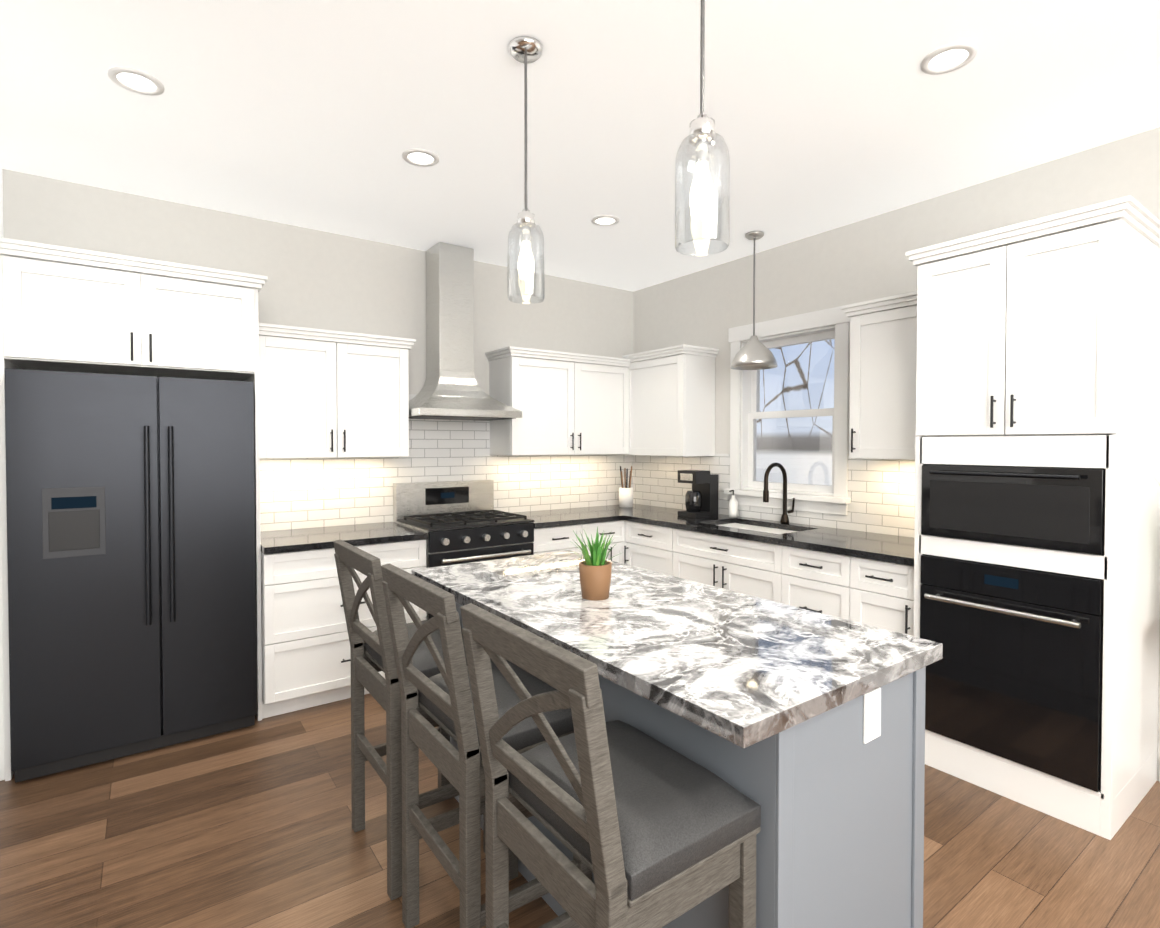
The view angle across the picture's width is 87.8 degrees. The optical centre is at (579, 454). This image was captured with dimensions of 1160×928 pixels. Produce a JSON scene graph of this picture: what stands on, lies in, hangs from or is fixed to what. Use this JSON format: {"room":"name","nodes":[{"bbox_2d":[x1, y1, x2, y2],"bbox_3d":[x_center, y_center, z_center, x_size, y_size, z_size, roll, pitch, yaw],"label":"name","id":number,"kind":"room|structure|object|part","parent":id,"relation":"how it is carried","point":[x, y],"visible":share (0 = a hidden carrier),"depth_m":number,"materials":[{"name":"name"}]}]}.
{"room":"kitchen","nodes":[
{"label":"kitchen","id":0,"kind":"room"},
{"bbox_2d":[0,165,2,237],"bbox_3d":[-2.257,0.012,2.085,0.120,2.780,2.077,-1,1,-36],"label":"wall","id":1,"kind":"structure","parent":0,"point":[1,210],"depth_m":2.86,"materials":[{"name":"paint"}]},
{"bbox_2d":[2,169,632,531],"bbox_3d":[-2.425,-0.010,3.336,7.328,2.780,0.150,-1,1,-36],"label":"wall","id":2,"kind":"structure","parent":0,"point":[319,279],"depth_m":3.80,"materials":[{"name":"paint"}]},
{"bbox_2d":[259,327,350,458],"bbox_3d":[-1.676,-0.331,3.565,0.492,0.698,0.340,-1,1,-36],"label":"upper cabinet","id":3,"kind":"object","parent":2,"relation":"attached to","point":[323,393],"depth_m":3.44,"materials":[{"name":"white wood"}]},
{"bbox_2d":[351,339,410,457],"bbox_3d":[-1.372,-0.335,3.783,0.492,0.698,0.340,-1,1,-36],"label":"upper cabinet","id":4,"kind":"object","parent":2,"relation":"attached to","point":[379,367],"depth_m":3.69,"materials":[{"name":"white wood"}]},
{"bbox_2d":[260,394,632,530],"bbox_3d":[-0.754,0.014,4.442,3.006,0.865,0.008,-1,1,-36],"label":"backsplash","id":5,"kind":"structure","parent":2,"relation":"attached to","point":[297,493],"depth_m":4.22,"materials":[{"name":"tile"}]},
{"bbox_2d":[409,241,521,420],"bbox_3d":[-0.826,-0.827,4.066,0.723,1.167,0.488,-1,1,-36],"label":"range hood","id":6,"kind":"object","parent":2,"relation":"attached to","point":[451,389],"visible":0.9,"depth_m":4.05,"materials":[{"name":"silver metal"}]},
{"bbox_2d":[487,351,566,455],"bbox_3d":[-0.334,-0.357,4.531,0.597,0.718,0.340,-1,1,-36],"label":"upper cabinet","id":7,"kind":"object","parent":2,"relation":"attached to","point":[534,384],"depth_m":4.35,"materials":[{"name":"white wood"}]},
{"bbox_2d":[567,355,622,454],"bbox_3d":[0.066,-0.362,4.808,0.612,0.718,0.357,-1,1,-36],"label":"upper cabinet","id":8,"kind":"object","parent":2,"relation":"attached to","point":[594,386],"depth_m":4.65,"materials":[{"name":"white wood"}]},
{"bbox_2d":[0,693,1159,927],"bbox_3d":[-0.240,1.483,0.328,7.328,0.100,7.627,-1,1,-36],"label":"floor","id":9,"kind":"structure","parent":0,"point":[246,827],"depth_m":2.13,"materials":[{"name":"brown wood"}]},
{"bbox_2d":[4,368,256,782],"bbox_3d":[-2.159,0.509,2.985,0.916,1.755,0.684,-1,1,-36],"label":"fridge","id":10,"kind":"object","parent":9,"relation":"on","point":[131,561],"visible":1,"depth_m":2.72,"materials":[{"name":"black metal"}]},
{"bbox_2d":[0,237,267,780],"bbox_3d":[-2.203,0.238,3.031,1.065,2.295,0.604,-1,1,-36],"label":"cabinet","id":11,"kind":"object","parent":9,"relation":"on","point":[66,309],"visible":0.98,"depth_m":2.77,"materials":[{"name":"white wood"}]},
{"bbox_2d":[261,522,427,718],"bbox_3d":[-1.430,0.919,3.566,0.865,0.915,0.656,-1,1,-36],"label":"base cabinet","id":12,"kind":"object","parent":9,"relation":"on","point":[306,659],"visible":0.46,"depth_m":3.23,"materials":[{"name":"white wood"}]},
{"bbox_2d":[333,540,491,900],"bbox_3d":[-0.591,0.858,2.167,0.445,1.086,0.462,-1,1,-36],"label":"stool","id":13,"kind":"object","parent":9,"relation":"on","point":[372,654],"visible":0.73,"depth_m":2.01,"materials":[{"name":"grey wood"}]},
{"bbox_2d":[393,480,533,619],"bbox_3d":[-0.764,0.781,4.008,0.723,1.175,0.699,-1,1,-36],"label":"range","id":14,"kind":"object","parent":9,"relation":"on","point":[461,522],"visible":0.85,"depth_m":3.91,"materials":[{"name":"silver metal"}]},
{"bbox_2d":[381,563,591,927],"bbox_3d":[-0.270,0.865,1.721,0.445,1.086,0.462,-1,1,-36],"label":"stool","id":15,"kind":"object","parent":9,"relation":"on","point":[443,699],"visible":0.75,"depth_m":1.59,"materials":[{"name":"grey wood"}]},
{"bbox_2d":[532,524,573,554],"bbox_3d":[-0.305,0.923,4.398,0.463,0.880,0.620,-1,1,-36],"label":"base cabinet","id":16,"kind":"object","parent":9,"relation":"on","point":[546,540],"depth_m":4.10,"materials":[{"name":"white wood"}]},
{"bbox_2d":[574,520,625,563],"bbox_3d":[-0.005,0.920,4.572,0.464,0.880,0.689,-1,1,-36],"label":"base cabinet","id":17,"kind":"object","parent":9,"relation":"on","point":[616,527],"depth_m":4.37,"materials":[{"name":"white wood"}]},
{"bbox_2d":[460,603,760,927],"bbox_3d":[0.051,0.873,1.275,0.445,1.086,0.462,-1,1,-36],"label":"stool","id":18,"kind":"object","parent":9,"relation":"on","point":[648,831],"visible":1,"depth_m":1.16,"materials":[{"name":"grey wood"}]},
{"bbox_2d":[626,520,677,576],"bbox_3d":[0.722,0.922,4.423,0.659,0.880,0.581,-1,1,-36],"label":"base cabinet","id":19,"kind":"object","parent":9,"relation":"on","point":[652,547],"depth_m":4.22,"materials":[{"name":"white wood"}]},
{"bbox_2d":[514,504,677,527],"bbox_3d":[0.085,0.460,4.652,1.402,0.036,0.638,-1,1,-36],"label":"countertop","id":20,"kind":"structure","parent":19,"relation":"on","point":[556,518],"depth_m":4.49,"materials":[{"name":"black stone"}]},
{"bbox_2d":[619,466,632,506],"bbox_3d":[0.384,0.265,5.029,0.120,0.340,0.118,-1,1,-36],"label":"utensil crock","id":21,"kind":"object","parent":20,"relation":"on","point":[626,496],"visible":1,"depth_m":4.99,"materials":[{"name":"white ceramic"}]},
{"bbox_2d":[450,602,925,927],"bbox_3d":[0.186,0.960,2.060,0.679,0.884,1.639,-1,1,-36],"label":"kitchen island","id":22,"kind":"object","parent":9,"relation":"on","point":[804,729],"depth_m":1.37,"materials":[{"name":"grey wood"}]},
{"bbox_2d":[412,550,942,749],"bbox_3d":[0.123,0.499,2.007,0.785,0.040,1.685,-1,1,-36],"label":"island countertop","id":23,"kind":"structure","parent":22,"relation":"on","point":[744,670],"depth_m":1.57,"materials":[{"name":"stone"}]},
{"bbox_2d":[573,527,620,600],"bbox_3d":[0.046,0.362,2.032,0.200,0.230,0.187,-1,1,-36],"label":"potted plant","id":24,"kind":"object","parent":23,"relation":"on","point":[595,567],"visible":1,"depth_m":1.98,"materials":[{"name":"green plant"}]},
{"bbox_2d":[678,528,769,599],"bbox_3d":[1.107,0.931,3.922,0.620,0.880,0.919,-1,1,-36],"label":"base cabinet","id":25,"kind":"object","parent":9,"relation":"on","point":[740,566],"depth_m":3.68,"materials":[{"name":"white wood"}]},
{"bbox_2d":[622,509,913,567],"bbox_3d":[1.186,0.475,3.778,0.638,0.036,2.067,-1,1,-36],"label":"countertop","id":26,"kind":"structure","parent":25,"relation":"on","point":[889,549],"depth_m":3.42,"materials":[{"name":"black stone"}]},
{"bbox_2d":[678,470,718,517],"bbox_3d":[0.865,0.280,4.427,0.242,0.330,0.180,-1,1,-36],"label":"coffee maker","id":27,"kind":"object","parent":26,"relation":"on","point":[701,498],"visible":1,"depth_m":4.38,"materials":[{"name":"black plastic"}]},
{"bbox_2d":[729,490,737,516],"bbox_3d":[1.099,0.350,4.338,0.073,0.194,0.062,-1,1,-36],"label":"soap bottle","id":28,"kind":"object","parent":26,"relation":"on","point":[733,506],"visible":1,"depth_m":4.32,"materials":[{"name":"white"}]},
{"bbox_2d":[722,520,801,531],"bbox_3d":[1.126,0.578,3.892,0.411,0.198,0.672,-1,1,-36],"label":"sink","id":29,"kind":"object","parent":26,"relation":"in","point":[729,523],"depth_m":4.04,"materials":[{"name":"white ceramic"}]},
{"bbox_2d":[763,462,794,523],"bbox_3d":[1.295,0.253,3.914,0.246,0.403,0.110,-1,1,-36],"label":"faucet","id":30,"kind":"object","parent":26,"relation":"on","point":[784,518],"visible":1,"depth_m":3.96,"materials":[{"name":"black metal"}]},
{"bbox_2d":[770,544,845,618],"bbox_3d":[1.493,0.940,3.386,0.620,0.880,0.518,-1,1,-36],"label":"base cabinet","id":31,"kind":"object","parent":9,"relation":"on","point":[812,581],"depth_m":3.23,"materials":[{"name":"white wood"}]},
{"bbox_2d":[846,556,913,635],"bbox_3d":[1.706,0.945,3.090,0.620,0.880,0.330,-1,1,-36],"label":"base cabinet","id":32,"kind":"object","parent":9,"relation":"on","point":[866,578],"depth_m":2.91,"materials":[{"name":"white wood"}]},
{"bbox_2d":[905,195,1159,839],"bbox_3d":[1.960,0.240,2.624,0.740,2.305,0.768,-1,1,-36],"label":"tall cabinet","id":33,"kind":"object","parent":9,"relation":"on","point":[1037,546],"visible":0.98,"depth_m":2.38,"materials":[{"name":"white wood"}]},
{"bbox_2d":[0,0,1159,291],"bbox_3d":[-0.240,-1.397,0.278,7.328,0.100,7.627,-1,1,-36],"label":"ceiling","id":34,"kind":"structure","parent":0,"point":[326,114],"depth_m":2.41,"materials":[{"name":"paint"}]},
{"bbox_2d":[107,66,164,95],"bbox_3d":[-1.636,-1.376,2.226,0.170,0.008,0.170,-1,1,-36],"label":"recessed light","id":35,"kind":"object","parent":34,"relation":"in","point":[136,81],"visible":1,"depth_m":2.22,"materials":[{"name":"white plastic"}]},
{"bbox_2d":[402,148,438,166],"bbox_3d":[-0.745,-1.387,2.819,0.170,0.008,0.170,-1,1,-36],"label":"recessed light","id":36,"kind":"object","parent":34,"relation":"in","point":[420,157],"visible":1,"depth_m":2.82,"materials":[{"name":"white plastic"}]},
{"bbox_2d":[507,36,544,303],"bbox_3d":[-0.183,-0.952,2.048,0.126,0.849,0.126,-1,1,-36],"label":"pendant light","id":37,"kind":"object","parent":34,"relation":"hanging from","point":[525,50],"visible":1,"depth_m":2.03,"materials":[{"name":"clear glass"}]},
{"bbox_2d":[591,215,618,225],"bbox_3d":[0.151,-1.400,3.612,0.170,0.008,0.170,-1,1,-36],"label":"recessed light","id":38,"kind":"object","parent":34,"relation":"in","point":[604,220],"visible":1,"depth_m":3.61,"materials":[{"name":"white plastic"}]},
{"bbox_2d":[675,0,729,255],"bbox_3d":[0.284,-0.923,1.399,0.126,0.884,0.126,-1,1,-36],"label":"pendant light","id":39,"kind":"object","parent":34,"relation":"hanging from","point":[702,136],"visible":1,"depth_m":1.39,"materials":[{"name":"clear glass"}]},
{"bbox_2d":[731,231,777,369],"bbox_3d":[1.114,-0.983,3.857,0.290,0.849,0.290,-1,1,-36],"label":"light","id":40,"kind":"object","parent":34,"relation":"hanging from","point":[754,353],"visible":1,"depth_m":3.80,"materials":[{"name":"silver metal"}]},
{"bbox_2d":[920,42,976,74],"bbox_3d":[1.280,-1.374,2.096,0.170,0.008,0.170,-1,1,-36],"label":"recessed light","id":41,"kind":"object","parent":34,"relation":"in","point":[951,57],"visible":1,"depth_m":2.09,"materials":[{"name":"white plastic"}]},
{"bbox_2d":[633,127,1159,780],"bbox_3d":[2.672,0.006,2.400,0.150,2.780,7.327,-1,1,-36],"label":"wall","id":42,"kind":"structure","parent":0,"point":[859,261],"depth_m":3.62,"materials":[{"name":"paint"}]},
{"bbox_2d":[619,347,718,456],"bbox_3d":[0.673,-0.373,4.699,0.394,0.763,0.644,-1,1,-36],"label":"upper cabinet","id":43,"kind":"object","parent":42,"relation":"attached to","point":[669,396],"depth_m":4.52,"materials":[{"name":"white wood"}]},
{"bbox_2d":[633,453,914,537],"bbox_3d":[1.262,0.223,4.225,0.008,0.453,2.708,-1,1,-36],"label":"backsplash","id":44,"kind":"structure","parent":42,"relation":"attached to","point":[881,493],"depth_m":3.71,"materials":[{"name":"tile"}]},
{"bbox_2d":[724,306,850,515],"bbox_3d":[1.416,-0.275,4.087,0.210,1.285,0.950,-1,1,-36],"label":"window","id":45,"kind":"structure","parent":42,"relation":"in","point":[837,318],"depth_m":4.06,"materials":[{"name":"white wood"}]},
{"bbox_3d":[1.459,-0.278,4.117,0.075,1.040,0.710,-1,1,-36],"label":"window sash","id":46,"kind":"part","parent":45,"relation":"part of","materials":[{"name":"white wood"}]},
{"bbox_2d":[847,295,917,459],"bbox_3d":[1.770,-0.377,3.221,0.340,0.803,0.504,-1,1,-36],"label":"upper cabinet","id":47,"kind":"object","parent":42,"relation":"attached to","point":[883,336],"depth_m":3.18,"materials":[{"name":"white wood"}]},
{"label":"outside","id":48,"kind":"structure","parent":0,"visible":0},
{"bbox_2d":[756,339,834,485],"bbox_3d":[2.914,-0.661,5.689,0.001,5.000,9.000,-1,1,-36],"label":"window pane","id":49,"kind":"structure","parent":48,"point":[814,349],"depth_m":6.48,"materials":[{"name":"clear glass"}]}
]}

